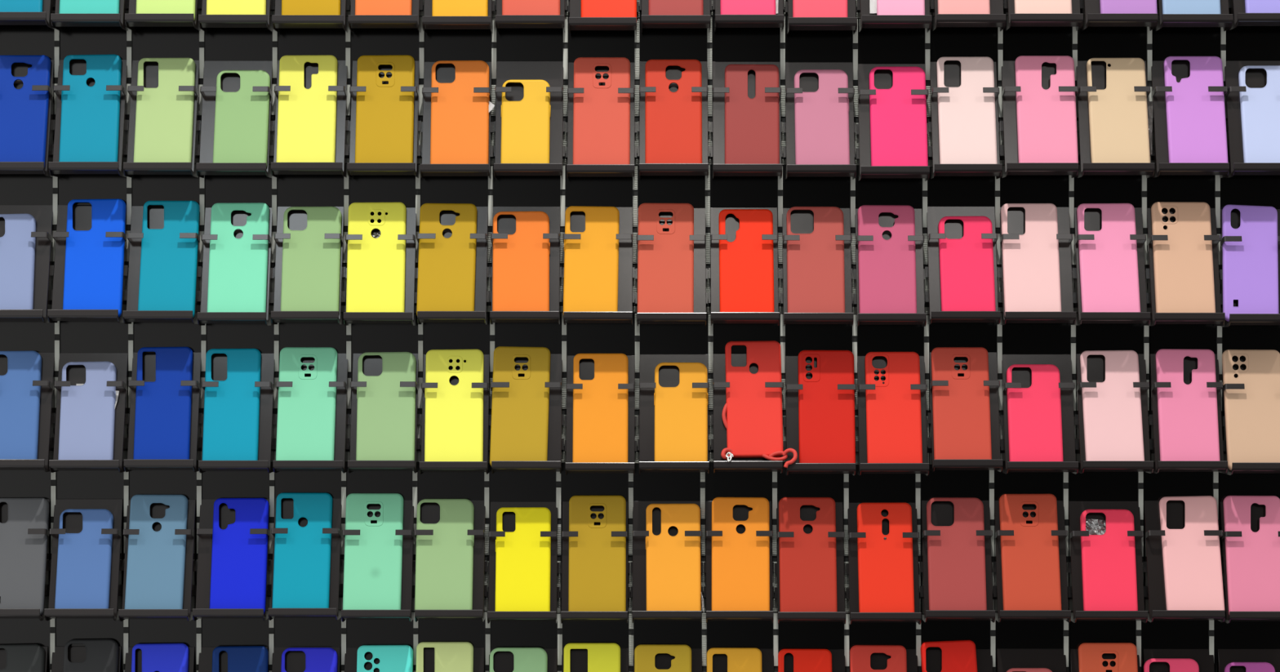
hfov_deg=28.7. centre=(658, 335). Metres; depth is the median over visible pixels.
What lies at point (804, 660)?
phone case
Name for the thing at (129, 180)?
rail
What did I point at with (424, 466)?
holder
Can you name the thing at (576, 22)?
holder
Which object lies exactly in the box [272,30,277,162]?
rail
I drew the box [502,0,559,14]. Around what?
phone case
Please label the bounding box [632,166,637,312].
rail
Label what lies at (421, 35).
rail
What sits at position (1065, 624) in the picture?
rail
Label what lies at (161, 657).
phone case
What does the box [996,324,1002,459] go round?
rail
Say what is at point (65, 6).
phone case
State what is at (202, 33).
rail
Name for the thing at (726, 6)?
phone case
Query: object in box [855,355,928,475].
holder
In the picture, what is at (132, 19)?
holder
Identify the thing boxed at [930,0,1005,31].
holder
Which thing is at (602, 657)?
phone case
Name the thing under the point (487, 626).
rail
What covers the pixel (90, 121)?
phone case
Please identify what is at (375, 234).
plastic film
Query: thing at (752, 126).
phone case
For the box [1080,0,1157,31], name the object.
holder
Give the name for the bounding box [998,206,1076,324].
holder
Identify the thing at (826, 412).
phone case
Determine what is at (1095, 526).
plastic film
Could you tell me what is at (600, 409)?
phone case
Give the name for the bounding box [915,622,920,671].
rail
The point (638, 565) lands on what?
holder
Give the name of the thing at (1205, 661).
holder
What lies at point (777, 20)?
holder
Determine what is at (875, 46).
display rack
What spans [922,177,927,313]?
rail
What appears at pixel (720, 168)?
holder
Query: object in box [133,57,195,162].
phone case
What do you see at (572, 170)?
holder
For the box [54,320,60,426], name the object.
rail
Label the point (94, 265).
phone case
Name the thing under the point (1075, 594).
holder
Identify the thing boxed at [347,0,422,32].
holder
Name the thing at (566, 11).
rail
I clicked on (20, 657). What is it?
phone case
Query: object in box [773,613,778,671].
rail
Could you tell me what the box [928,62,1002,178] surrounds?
holder
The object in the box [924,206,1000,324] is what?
holder
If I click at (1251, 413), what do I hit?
phone case
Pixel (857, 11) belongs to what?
rail
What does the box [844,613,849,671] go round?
rail
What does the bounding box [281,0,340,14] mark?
phone case
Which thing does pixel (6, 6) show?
phone case
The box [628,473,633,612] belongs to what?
rail
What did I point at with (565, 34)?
rail
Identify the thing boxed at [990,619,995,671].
rail
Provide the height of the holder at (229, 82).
0.160 m
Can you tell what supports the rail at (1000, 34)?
attached to the display rack
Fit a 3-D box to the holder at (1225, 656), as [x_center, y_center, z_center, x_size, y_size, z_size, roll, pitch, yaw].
[0.806,0.505,3.370,0.099,0.160,0.059,0,0,0]
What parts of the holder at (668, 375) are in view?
clip arm, clip arm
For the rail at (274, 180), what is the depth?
3.40 m
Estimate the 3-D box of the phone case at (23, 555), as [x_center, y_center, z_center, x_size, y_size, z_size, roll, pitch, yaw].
[-0.867,0.298,3.375,0.083,0.158,0.047,0,0,0]
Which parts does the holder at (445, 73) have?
clip arm, clip arm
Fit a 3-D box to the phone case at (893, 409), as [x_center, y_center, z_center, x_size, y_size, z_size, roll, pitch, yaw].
[0.317,0.102,3.375,0.074,0.162,0.048,0,0,0]
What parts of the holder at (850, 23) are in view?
plate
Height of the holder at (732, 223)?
0.160 m
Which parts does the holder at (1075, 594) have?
clip arm, clip arm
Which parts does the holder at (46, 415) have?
clip arm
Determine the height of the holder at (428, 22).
0.160 m
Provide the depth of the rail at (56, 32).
3.40 m
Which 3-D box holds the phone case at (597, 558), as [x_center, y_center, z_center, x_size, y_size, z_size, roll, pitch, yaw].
[-0.083,0.298,3.376,0.077,0.165,0.049,0,0,0]
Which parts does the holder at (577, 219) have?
clip arm, clip arm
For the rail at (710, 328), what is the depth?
3.40 m
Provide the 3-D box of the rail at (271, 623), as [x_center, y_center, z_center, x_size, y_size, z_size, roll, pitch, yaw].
[-0.526,0.475,3.398,0.007,0.203,0.003,0,0,0]
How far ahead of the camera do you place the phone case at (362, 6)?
3.36 m
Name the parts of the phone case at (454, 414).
camera frame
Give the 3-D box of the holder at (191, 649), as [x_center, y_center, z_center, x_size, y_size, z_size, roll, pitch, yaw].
[-0.677,0.502,3.370,0.099,0.160,0.059,0,0,0]
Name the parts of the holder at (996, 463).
clip arm, clip arm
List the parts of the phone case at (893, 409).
camera frame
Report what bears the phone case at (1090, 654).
in the holder at (1073, 652)
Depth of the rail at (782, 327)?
3.40 m
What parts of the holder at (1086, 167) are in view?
clip arm, clip arm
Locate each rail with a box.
[49,618,55,671]
[50,471,56,562]
[53,176,58,277]
[54,28,59,119]
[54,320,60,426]
[123,618,128,671]
[124,471,128,559]
[126,28,132,143]
[126,176,132,289]
[128,321,133,433]
[195,618,201,671]
[196,471,202,572]
[199,29,204,156]
[199,175,204,310]
[200,323,206,460]
[268,617,274,671]
[269,471,275,608]
[271,175,277,311]
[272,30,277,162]
[274,322,279,460]
[341,471,346,608]
[341,619,346,671]
[343,173,349,311]
[345,28,351,162]
[346,323,351,460]
[412,471,417,610]
[413,611,418,671]
[415,164,420,305]
[417,322,423,462]
[418,16,424,164]
[421,0,424,15]
[484,470,489,611]
[484,611,490,671]
[488,165,493,311]
[489,322,495,439]
[491,17,497,164]
[493,0,496,17]
[555,471,561,613]
[557,613,562,671]
[560,164,565,311]
[561,312,566,462]
[563,16,568,164]
[565,0,568,15]
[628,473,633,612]
[628,613,634,671]
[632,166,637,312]
[634,18,639,164]
[634,313,639,463]
[636,0,639,17]
[700,471,705,612]
[701,613,706,671]
[705,164,710,313]
[706,16,712,164]
[707,314,713,462]
[710,0,713,15]
[772,471,777,612]
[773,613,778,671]
[777,165,782,313]
[779,16,785,164]
[780,314,785,462]
[843,473,848,613]
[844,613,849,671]
[849,176,855,313]
[852,18,857,164]
[852,314,857,464]
[855,0,858,17]
[915,473,920,612]
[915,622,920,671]
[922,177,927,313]
[924,28,930,165]
[924,319,928,462]
[988,470,994,609]
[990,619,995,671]
[994,176,999,311]
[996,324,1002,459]
[997,26,1003,164]
[1062,471,1068,605]
[1062,620,1068,671]
[1068,175,1074,311]
[1070,324,1075,456]
[1071,26,1077,115]
[1135,620,1141,671]
[1137,471,1143,582]
[1141,175,1146,293]
[1143,325,1149,431]
[1146,26,1151,101]
[1208,620,1213,655]
[1213,471,1218,524]
[1214,175,1220,289]
[1216,325,1222,418]
[1220,26,1226,104]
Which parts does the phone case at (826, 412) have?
camera frame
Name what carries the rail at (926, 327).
attached to the display rack
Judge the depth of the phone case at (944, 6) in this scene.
3.36 m
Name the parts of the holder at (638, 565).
clip arm, clip arm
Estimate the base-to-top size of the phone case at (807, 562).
0.163 m
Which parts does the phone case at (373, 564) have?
camera frame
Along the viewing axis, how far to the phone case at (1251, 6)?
3.36 m
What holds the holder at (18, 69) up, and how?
attached to the display rack
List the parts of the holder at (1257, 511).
clip arm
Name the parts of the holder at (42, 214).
clip arm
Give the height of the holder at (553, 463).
0.160 m
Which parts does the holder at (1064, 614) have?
clip arm, clip arm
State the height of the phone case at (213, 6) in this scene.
0.168 m
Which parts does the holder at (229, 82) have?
clip arm, clip arm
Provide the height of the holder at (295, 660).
0.160 m
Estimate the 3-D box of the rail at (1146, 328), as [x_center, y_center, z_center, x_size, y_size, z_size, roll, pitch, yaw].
[0.662,0.070,3.398,0.007,0.200,0.003,0,0,0]
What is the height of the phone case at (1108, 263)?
0.161 m
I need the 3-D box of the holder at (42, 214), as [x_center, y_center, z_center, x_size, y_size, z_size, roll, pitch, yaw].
[-0.870,-0.098,3.370,0.100,0.160,0.059,0,0,0]
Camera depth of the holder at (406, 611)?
3.37 m
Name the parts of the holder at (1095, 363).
clip arm, clip arm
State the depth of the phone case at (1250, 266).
3.37 m
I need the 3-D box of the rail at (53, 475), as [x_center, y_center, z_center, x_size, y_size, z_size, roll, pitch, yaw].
[-0.822,0.271,3.398,0.007,0.201,0.003,0,0,0]
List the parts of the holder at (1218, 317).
clip arm, clip arm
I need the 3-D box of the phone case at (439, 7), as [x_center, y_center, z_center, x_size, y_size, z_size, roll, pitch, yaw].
[-0.268,-0.496,3.375,0.077,0.164,0.049,0,0,0]
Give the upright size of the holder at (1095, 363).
0.160 m
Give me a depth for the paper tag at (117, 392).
3.38 m
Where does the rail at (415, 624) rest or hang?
attached to the display rack
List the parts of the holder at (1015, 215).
clip arm, clip arm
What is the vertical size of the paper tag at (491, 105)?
0.021 m
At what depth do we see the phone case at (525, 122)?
3.37 m
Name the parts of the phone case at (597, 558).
camera frame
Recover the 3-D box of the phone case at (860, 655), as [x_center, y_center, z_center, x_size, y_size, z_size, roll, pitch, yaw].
[0.297,0.500,3.375,0.077,0.162,0.048,0,0,0]
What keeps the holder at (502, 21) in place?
attached to the display rack
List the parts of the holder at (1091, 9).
plate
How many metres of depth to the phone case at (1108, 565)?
3.37 m
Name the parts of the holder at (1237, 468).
clip arm, plate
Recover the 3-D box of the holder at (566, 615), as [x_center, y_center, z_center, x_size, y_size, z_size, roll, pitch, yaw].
[-0.086,0.305,3.370,0.094,0.160,0.059,0,0,0]
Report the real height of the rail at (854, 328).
0.203 m
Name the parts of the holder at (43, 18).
plate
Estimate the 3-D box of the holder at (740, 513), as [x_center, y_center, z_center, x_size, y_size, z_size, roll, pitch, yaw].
[0.108,0.304,3.370,0.095,0.160,0.059,0,0,0]
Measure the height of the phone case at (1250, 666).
0.139 m
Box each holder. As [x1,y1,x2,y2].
[0,0,55,29]
[0,59,55,177]
[0,204,53,322]
[0,351,55,471]
[0,498,51,621]
[0,646,48,671]
[44,498,124,621]
[47,204,128,322]
[48,59,128,177]
[48,352,128,472]
[50,0,128,31]
[51,646,121,671]
[118,499,196,621]
[122,205,201,324]
[123,60,200,177]
[124,0,202,31]
[124,351,202,471]
[124,646,195,671]
[192,498,271,621]
[195,60,274,177]
[197,207,274,325]
[198,0,275,31]
[198,353,275,473]
[198,646,267,671]
[268,498,343,620]
[271,0,350,32]
[271,60,349,177]
[271,206,345,324]
[271,646,340,671]
[272,353,349,473]
[341,499,415,622]
[343,207,417,325]
[344,647,413,671]
[346,60,421,177]
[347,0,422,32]
[347,353,420,473]
[413,499,487,622]
[416,206,489,324]
[419,354,491,474]
[420,62,493,178]
[422,0,494,33]
[423,647,484,671]
[487,501,559,623]
[488,648,557,671]
[489,206,562,324]
[490,353,564,473]
[493,61,565,178]
[495,0,567,32]
[560,501,630,623]
[561,648,628,671]
[562,206,634,324]
[564,355,636,475]
[565,62,636,179]
[568,0,639,34]
[631,501,702,622]
[633,648,702,671]
[635,208,707,325]
[637,61,710,178]
[637,354,710,474]
[639,0,711,32]
[703,501,773,622]
[706,648,773,671]
[708,207,779,325]
[710,62,782,178]
[711,353,783,473]
[712,0,784,31]
[774,502,845,623]
[778,648,845,671]
[780,208,853,325]
[782,62,856,179]
[783,355,856,475]
[785,0,857,34]
[845,502,920,624]
[849,648,917,671]
[853,208,926,326]
[855,63,929,181]
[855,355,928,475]
[857,0,932,32]
[920,500,995,622]
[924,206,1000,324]
[925,648,992,671]
[927,351,1002,471]
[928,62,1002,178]
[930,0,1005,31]
[992,500,1071,622]
[996,648,1066,671]
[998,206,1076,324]
[1000,60,1078,177]
[1000,354,1078,474]
[1003,0,1083,31]
[1067,501,1147,622]
[1070,648,1139,671]
[1072,207,1150,325]
[1075,60,1155,177]
[1075,353,1153,473]
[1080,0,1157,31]
[1142,500,1225,622]
[1143,648,1214,671]
[1145,208,1225,325]
[1148,353,1227,473]
[1151,60,1229,177]
[1155,0,1233,31]
[1217,648,1279,671]
[1218,208,1279,327]
[1220,501,1279,623]
[1222,355,1279,475]
[1224,60,1279,177]
[1228,0,1279,30]
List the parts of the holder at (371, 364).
clip arm, clip arm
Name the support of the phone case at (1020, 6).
in the holder at (1075, 19)
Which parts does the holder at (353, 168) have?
clip arm, clip arm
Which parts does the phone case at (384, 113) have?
camera frame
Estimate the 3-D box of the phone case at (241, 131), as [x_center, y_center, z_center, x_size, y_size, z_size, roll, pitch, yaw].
[-0.562,-0.289,3.373,0.072,0.142,0.043,0,0,0]
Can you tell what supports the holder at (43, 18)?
attached to the display rack
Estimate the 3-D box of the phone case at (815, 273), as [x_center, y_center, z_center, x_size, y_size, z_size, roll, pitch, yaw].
[0.212,-0.097,3.375,0.078,0.158,0.047,0,0,0]
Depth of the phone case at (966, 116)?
3.37 m
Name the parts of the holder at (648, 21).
plate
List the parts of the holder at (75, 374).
clip arm, clip arm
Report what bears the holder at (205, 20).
attached to the display rack
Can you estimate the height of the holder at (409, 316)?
0.160 m
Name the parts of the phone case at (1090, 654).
camera frame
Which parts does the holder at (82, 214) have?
clip arm, clip arm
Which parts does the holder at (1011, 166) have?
clip arm, plate, clip arm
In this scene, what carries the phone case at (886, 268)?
in the holder at (885, 219)
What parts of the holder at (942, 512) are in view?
clip arm, clip arm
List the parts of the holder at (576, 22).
plate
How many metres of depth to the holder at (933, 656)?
3.39 m
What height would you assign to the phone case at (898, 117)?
0.151 m
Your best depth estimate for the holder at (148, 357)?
3.37 m
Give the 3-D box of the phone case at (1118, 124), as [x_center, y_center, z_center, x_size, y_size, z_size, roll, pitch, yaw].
[0.620,-0.298,3.375,0.079,0.159,0.048,0,0,0]
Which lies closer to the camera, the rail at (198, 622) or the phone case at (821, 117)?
the phone case at (821, 117)
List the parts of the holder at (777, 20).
plate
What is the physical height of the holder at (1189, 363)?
0.160 m
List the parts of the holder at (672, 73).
clip arm, clip arm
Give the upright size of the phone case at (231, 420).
0.162 m
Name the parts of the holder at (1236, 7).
plate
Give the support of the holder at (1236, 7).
attached to the display rack
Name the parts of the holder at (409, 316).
clip arm, clip arm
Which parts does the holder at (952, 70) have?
clip arm, clip arm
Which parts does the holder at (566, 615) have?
clip arm, clip arm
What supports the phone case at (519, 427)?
in the holder at (553, 463)
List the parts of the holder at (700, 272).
clip arm, clip arm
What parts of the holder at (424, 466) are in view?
clip arm, clip arm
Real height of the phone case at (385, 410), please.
0.158 m
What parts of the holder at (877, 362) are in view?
clip arm, clip arm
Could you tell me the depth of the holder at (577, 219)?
3.37 m
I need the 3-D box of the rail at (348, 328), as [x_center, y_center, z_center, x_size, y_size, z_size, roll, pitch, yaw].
[-0.421,0.070,3.398,0.007,0.201,0.003,0,0,0]
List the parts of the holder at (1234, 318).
clip arm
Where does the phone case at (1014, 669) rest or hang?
on the holder at (1054, 660)
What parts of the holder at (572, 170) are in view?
clip arm, clip arm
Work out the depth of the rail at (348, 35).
3.40 m
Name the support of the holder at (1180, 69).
attached to the display rack
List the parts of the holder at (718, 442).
clip arm, clip arm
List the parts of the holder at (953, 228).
clip arm, clip arm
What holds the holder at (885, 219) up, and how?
attached to the display rack
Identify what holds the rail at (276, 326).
attached to the display rack
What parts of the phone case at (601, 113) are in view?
camera frame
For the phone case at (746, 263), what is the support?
in the holder at (732, 223)
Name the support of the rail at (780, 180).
attached to the display rack
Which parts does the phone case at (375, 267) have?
camera frame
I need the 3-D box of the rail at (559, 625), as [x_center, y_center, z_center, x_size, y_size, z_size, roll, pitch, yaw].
[-0.134,0.477,3.398,0.007,0.201,0.004,0,0,0]
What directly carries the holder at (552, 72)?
attached to the display rack
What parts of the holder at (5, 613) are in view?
clip arm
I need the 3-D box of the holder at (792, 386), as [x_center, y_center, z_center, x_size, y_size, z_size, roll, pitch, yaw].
[0.218,0.107,3.370,0.097,0.160,0.059,0,0,0]
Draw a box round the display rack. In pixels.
[0,0,1279,671]
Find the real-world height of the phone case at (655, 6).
0.162 m
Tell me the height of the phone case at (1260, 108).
0.148 m
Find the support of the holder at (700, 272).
attached to the display rack
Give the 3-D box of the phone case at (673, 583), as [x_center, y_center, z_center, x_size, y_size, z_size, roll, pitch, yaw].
[0.020,0.304,3.374,0.075,0.153,0.046,0,0,0]
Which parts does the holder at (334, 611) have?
clip arm, clip arm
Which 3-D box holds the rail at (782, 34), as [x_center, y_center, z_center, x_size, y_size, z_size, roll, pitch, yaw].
[0.168,-0.333,3.398,0.007,0.201,0.004,0,0,0]
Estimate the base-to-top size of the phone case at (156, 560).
0.163 m
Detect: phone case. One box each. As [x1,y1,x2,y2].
[0,0,42,12]
[0,54,51,167]
[0,213,35,309]
[0,350,41,459]
[0,497,48,615]
[0,644,44,671]
[54,508,113,608]
[57,361,116,459]
[58,53,121,161]
[59,0,119,13]
[62,198,125,317]
[62,639,119,671]
[124,494,187,608]
[131,643,188,671]
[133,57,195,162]
[133,346,193,459]
[136,0,195,19]
[137,200,199,317]
[202,348,261,460]
[206,0,266,14]
[207,202,269,311]
[209,497,269,613]
[212,645,268,671]
[213,70,270,166]
[271,492,333,608]
[275,54,337,162]
[275,346,337,460]
[280,206,341,311]
[280,647,337,671]
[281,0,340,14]
[342,493,404,609]
[346,202,406,311]
[355,0,412,14]
[355,54,414,162]
[355,351,416,460]
[356,644,413,671]
[414,498,474,609]
[416,203,477,315]
[416,641,473,671]
[424,349,484,461]
[430,60,489,164]
[431,0,488,16]
[489,346,550,466]
[489,647,547,671]
[492,211,550,311]
[494,506,551,611]
[500,80,550,163]
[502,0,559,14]
[563,205,619,311]
[563,643,620,671]
[568,495,626,611]
[572,353,628,462]
[573,57,630,164]
[581,0,636,17]
[634,644,691,671]
[637,203,693,312]
[644,59,702,163]
[645,503,701,610]
[648,0,703,14]
[653,362,707,461]
[706,647,761,671]
[711,497,769,610]
[718,208,774,311]
[720,0,775,14]
[720,340,797,467]
[724,63,779,164]
[777,648,831,671]
[778,497,837,611]
[786,206,844,312]
[792,0,848,17]
[794,69,849,164]
[798,350,855,462]
[849,644,906,671]
[857,204,916,313]
[857,502,914,612]
[864,351,922,462]
[869,66,928,165]
[876,0,924,14]
[920,640,977,671]
[926,497,986,609]
[931,346,991,459]
[936,56,997,164]
[937,0,990,13]
[937,216,995,311]
[999,493,1062,609]
[1000,203,1061,313]
[1006,364,1063,461]
[1006,667,1052,671]
[1013,0,1071,13]
[1014,55,1078,162]
[1076,203,1140,311]
[1078,642,1137,671]
[1080,350,1144,461]
[1080,509,1137,610]
[1086,57,1150,162]
[1099,0,1157,13]
[1143,657,1199,671]
[1151,201,1215,312]
[1155,348,1220,461]
[1159,495,1224,609]
[1161,0,1221,13]
[1163,56,1228,162]
[1222,204,1279,321]
[1222,349,1279,470]
[1222,495,1279,614]
[1224,662,1275,671]
[1238,65,1279,162]
[1244,0,1279,13]
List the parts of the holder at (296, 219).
clip arm, clip arm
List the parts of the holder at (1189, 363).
clip arm, clip arm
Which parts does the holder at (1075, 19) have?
plate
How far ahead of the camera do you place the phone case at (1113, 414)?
3.37 m
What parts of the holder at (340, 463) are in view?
clip arm, clip arm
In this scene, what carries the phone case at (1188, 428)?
in the holder at (1189, 363)
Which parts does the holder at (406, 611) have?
clip arm, plate, clip arm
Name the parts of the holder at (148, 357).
clip arm, clip arm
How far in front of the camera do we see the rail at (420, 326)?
3.40 m
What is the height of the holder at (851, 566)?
0.160 m
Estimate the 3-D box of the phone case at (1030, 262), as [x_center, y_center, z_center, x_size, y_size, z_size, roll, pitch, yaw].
[0.502,-0.100,3.375,0.076,0.160,0.048,0,0,0]
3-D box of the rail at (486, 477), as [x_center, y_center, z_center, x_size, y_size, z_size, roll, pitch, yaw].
[-0.233,0.273,3.398,0.007,0.200,0.004,0,0,0]
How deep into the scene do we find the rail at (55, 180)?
3.40 m
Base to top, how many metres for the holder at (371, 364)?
0.160 m
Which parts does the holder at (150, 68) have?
clip arm, clip arm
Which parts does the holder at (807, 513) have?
clip arm, clip arm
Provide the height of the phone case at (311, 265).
0.155 m
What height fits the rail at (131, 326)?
0.203 m
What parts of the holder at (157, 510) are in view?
clip arm, clip arm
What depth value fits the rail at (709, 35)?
3.40 m
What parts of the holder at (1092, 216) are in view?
clip arm, clip arm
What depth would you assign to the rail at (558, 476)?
3.40 m
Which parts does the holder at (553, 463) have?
clip arm, plate, clip arm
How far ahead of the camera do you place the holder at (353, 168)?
3.37 m
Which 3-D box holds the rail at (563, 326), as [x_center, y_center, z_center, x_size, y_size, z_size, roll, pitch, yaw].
[-0.128,0.070,3.398,0.007,0.202,0.004,0,0,0]
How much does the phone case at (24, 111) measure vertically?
0.161 m
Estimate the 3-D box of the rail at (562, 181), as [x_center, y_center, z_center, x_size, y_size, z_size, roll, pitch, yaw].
[-0.130,-0.132,3.398,0.007,0.199,0.004,0,0,0]
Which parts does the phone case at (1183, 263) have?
camera frame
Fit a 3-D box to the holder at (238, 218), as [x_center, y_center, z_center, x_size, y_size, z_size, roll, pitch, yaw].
[-0.570,-0.094,3.370,0.097,0.160,0.059,0,0,0]
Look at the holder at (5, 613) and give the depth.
3.37 m
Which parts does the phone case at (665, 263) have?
camera frame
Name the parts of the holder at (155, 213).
clip arm, clip arm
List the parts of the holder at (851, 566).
clip arm, clip arm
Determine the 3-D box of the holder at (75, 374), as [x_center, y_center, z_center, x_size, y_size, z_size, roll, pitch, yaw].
[-0.767,0.103,3.370,0.099,0.160,0.059,0,0,0]
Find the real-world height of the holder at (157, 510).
0.160 m
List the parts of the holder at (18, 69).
clip arm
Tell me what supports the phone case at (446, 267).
in the holder at (480, 314)
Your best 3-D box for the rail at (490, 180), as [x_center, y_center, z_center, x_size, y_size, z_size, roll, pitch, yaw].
[-0.228,-0.132,3.398,0.007,0.198,0.004,0,0,0]
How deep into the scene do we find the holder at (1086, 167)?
3.37 m
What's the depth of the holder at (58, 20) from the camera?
3.34 m
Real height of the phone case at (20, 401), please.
0.158 m
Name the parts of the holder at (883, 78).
clip arm, clip arm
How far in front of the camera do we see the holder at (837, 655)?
3.39 m
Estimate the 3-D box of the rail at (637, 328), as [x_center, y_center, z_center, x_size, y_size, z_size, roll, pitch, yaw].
[-0.029,0.071,3.398,0.007,0.203,0.004,0,0,0]
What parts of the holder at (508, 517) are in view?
clip arm, clip arm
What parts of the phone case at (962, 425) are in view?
camera frame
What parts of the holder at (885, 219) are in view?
clip arm, clip arm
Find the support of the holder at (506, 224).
attached to the display rack
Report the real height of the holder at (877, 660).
0.160 m
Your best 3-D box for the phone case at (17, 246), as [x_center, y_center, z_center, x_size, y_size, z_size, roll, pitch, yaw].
[-0.879,-0.094,3.373,0.078,0.144,0.043,0,0,0]
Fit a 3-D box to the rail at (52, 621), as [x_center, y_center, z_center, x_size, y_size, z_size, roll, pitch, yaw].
[-0.823,0.474,3.398,0.007,0.202,0.003,0,0,0]
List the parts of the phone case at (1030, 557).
camera frame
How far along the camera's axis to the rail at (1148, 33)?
3.40 m
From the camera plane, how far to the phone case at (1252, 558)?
3.37 m
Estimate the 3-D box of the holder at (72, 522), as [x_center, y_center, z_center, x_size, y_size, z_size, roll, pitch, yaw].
[-0.774,0.302,3.370,0.098,0.160,0.059,0,0,0]
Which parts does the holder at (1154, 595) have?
clip arm, plate, clip arm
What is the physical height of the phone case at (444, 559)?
0.158 m
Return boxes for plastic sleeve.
[775,0,777,13]
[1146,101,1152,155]
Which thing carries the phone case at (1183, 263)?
in the holder at (1218, 317)
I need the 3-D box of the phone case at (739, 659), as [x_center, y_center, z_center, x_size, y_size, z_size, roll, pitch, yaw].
[0.102,0.502,3.375,0.075,0.158,0.047,0,0,0]
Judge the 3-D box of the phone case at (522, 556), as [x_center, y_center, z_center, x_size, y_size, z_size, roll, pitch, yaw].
[-0.183,0.306,3.373,0.075,0.149,0.045,0,0,0]
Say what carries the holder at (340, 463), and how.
attached to the display rack
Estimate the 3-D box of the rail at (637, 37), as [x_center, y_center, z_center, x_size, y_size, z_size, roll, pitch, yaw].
[-0.029,-0.331,3.398,0.007,0.198,0.004,0,0,0]
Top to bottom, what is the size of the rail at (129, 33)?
0.200 m
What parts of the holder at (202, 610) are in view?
clip arm, clip arm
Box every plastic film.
[371,231,380,238]
[701,592,703,611]
[1085,518,1106,534]
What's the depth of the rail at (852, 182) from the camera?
3.40 m
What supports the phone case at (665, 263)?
in the holder at (700, 272)
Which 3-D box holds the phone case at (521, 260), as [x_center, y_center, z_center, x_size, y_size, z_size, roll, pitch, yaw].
[-0.186,-0.095,3.373,0.077,0.149,0.045,0,0,0]
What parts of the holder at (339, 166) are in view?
clip arm, clip arm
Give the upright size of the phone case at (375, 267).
0.163 m
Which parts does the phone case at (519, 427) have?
camera frame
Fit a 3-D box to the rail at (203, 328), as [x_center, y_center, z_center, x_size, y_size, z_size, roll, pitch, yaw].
[-0.618,0.068,3.398,0.007,0.200,0.003,0,0,0]
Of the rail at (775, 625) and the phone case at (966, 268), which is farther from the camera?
the rail at (775, 625)
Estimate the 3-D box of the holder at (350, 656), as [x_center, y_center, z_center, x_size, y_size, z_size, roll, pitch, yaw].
[-0.380,0.503,3.370,0.098,0.160,0.059,0,0,0]
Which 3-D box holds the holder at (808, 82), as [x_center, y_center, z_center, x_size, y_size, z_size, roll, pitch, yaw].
[0.218,-0.292,3.370,0.098,0.160,0.059,0,0,0]
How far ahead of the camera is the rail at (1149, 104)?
3.37 m
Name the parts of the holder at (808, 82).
clip arm, clip arm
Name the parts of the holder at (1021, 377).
clip arm, clip arm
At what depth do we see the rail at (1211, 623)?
3.40 m
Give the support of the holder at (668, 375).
attached to the display rack
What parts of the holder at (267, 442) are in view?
clip arm, clip arm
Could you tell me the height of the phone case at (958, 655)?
0.169 m
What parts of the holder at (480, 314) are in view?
clip arm, plate, clip arm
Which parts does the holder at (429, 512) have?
clip arm, clip arm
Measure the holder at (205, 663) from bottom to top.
0.160 m
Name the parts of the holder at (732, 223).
clip arm, clip arm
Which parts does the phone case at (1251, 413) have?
camera frame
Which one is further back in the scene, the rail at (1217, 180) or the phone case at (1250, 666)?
the rail at (1217, 180)
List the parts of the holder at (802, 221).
clip arm, clip arm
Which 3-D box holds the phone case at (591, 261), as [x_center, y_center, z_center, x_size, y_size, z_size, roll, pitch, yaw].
[-0.091,-0.098,3.374,0.075,0.157,0.047,0,0,0]
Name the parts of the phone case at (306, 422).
camera frame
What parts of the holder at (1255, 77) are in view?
clip arm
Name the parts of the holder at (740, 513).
clip arm, clip arm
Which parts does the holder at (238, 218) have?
clip arm, clip arm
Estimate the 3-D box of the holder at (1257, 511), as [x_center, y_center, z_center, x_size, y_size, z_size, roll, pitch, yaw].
[0.809,0.305,3.370,0.099,0.160,0.059,0,0,0]
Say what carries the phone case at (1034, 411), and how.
in the holder at (1021, 377)
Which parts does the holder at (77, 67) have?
clip arm, clip arm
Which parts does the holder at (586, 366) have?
clip arm, clip arm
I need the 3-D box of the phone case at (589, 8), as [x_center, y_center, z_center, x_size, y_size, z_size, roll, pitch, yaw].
[-0.067,-0.495,3.376,0.076,0.165,0.049,0,0,0]
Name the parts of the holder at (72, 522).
clip arm, clip arm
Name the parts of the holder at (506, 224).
clip arm, clip arm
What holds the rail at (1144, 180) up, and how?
attached to the display rack
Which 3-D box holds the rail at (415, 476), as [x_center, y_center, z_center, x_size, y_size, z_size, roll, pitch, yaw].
[-0.331,0.272,3.398,0.007,0.201,0.003,0,0,0]
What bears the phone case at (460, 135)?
in the holder at (445, 73)
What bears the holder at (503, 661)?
attached to the display rack
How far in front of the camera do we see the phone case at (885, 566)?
3.37 m
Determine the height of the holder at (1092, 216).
0.160 m
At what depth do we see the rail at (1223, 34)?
3.40 m
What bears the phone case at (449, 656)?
in the holder at (428, 652)
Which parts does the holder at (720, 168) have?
clip arm, clip arm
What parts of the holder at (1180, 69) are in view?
clip arm, plate, clip arm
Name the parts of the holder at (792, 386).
clip arm, plate, clip arm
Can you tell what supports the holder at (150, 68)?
attached to the display rack
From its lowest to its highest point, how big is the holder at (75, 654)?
0.160 m
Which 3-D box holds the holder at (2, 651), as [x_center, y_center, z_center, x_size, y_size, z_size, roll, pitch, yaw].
[-0.876,0.502,3.370,0.098,0.160,0.059,0,0,0]
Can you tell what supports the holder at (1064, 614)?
attached to the display rack
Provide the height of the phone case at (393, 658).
0.160 m
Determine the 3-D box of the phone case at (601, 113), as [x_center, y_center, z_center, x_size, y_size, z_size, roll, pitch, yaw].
[-0.077,-0.297,3.375,0.077,0.162,0.048,0,0,0]
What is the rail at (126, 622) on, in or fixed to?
attached to the display rack
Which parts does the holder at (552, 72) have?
clip arm, clip arm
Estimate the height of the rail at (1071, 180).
0.200 m
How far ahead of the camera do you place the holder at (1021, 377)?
3.38 m
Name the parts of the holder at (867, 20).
plate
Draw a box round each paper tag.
[114,390,119,409]
[488,101,494,111]
[869,0,876,13]

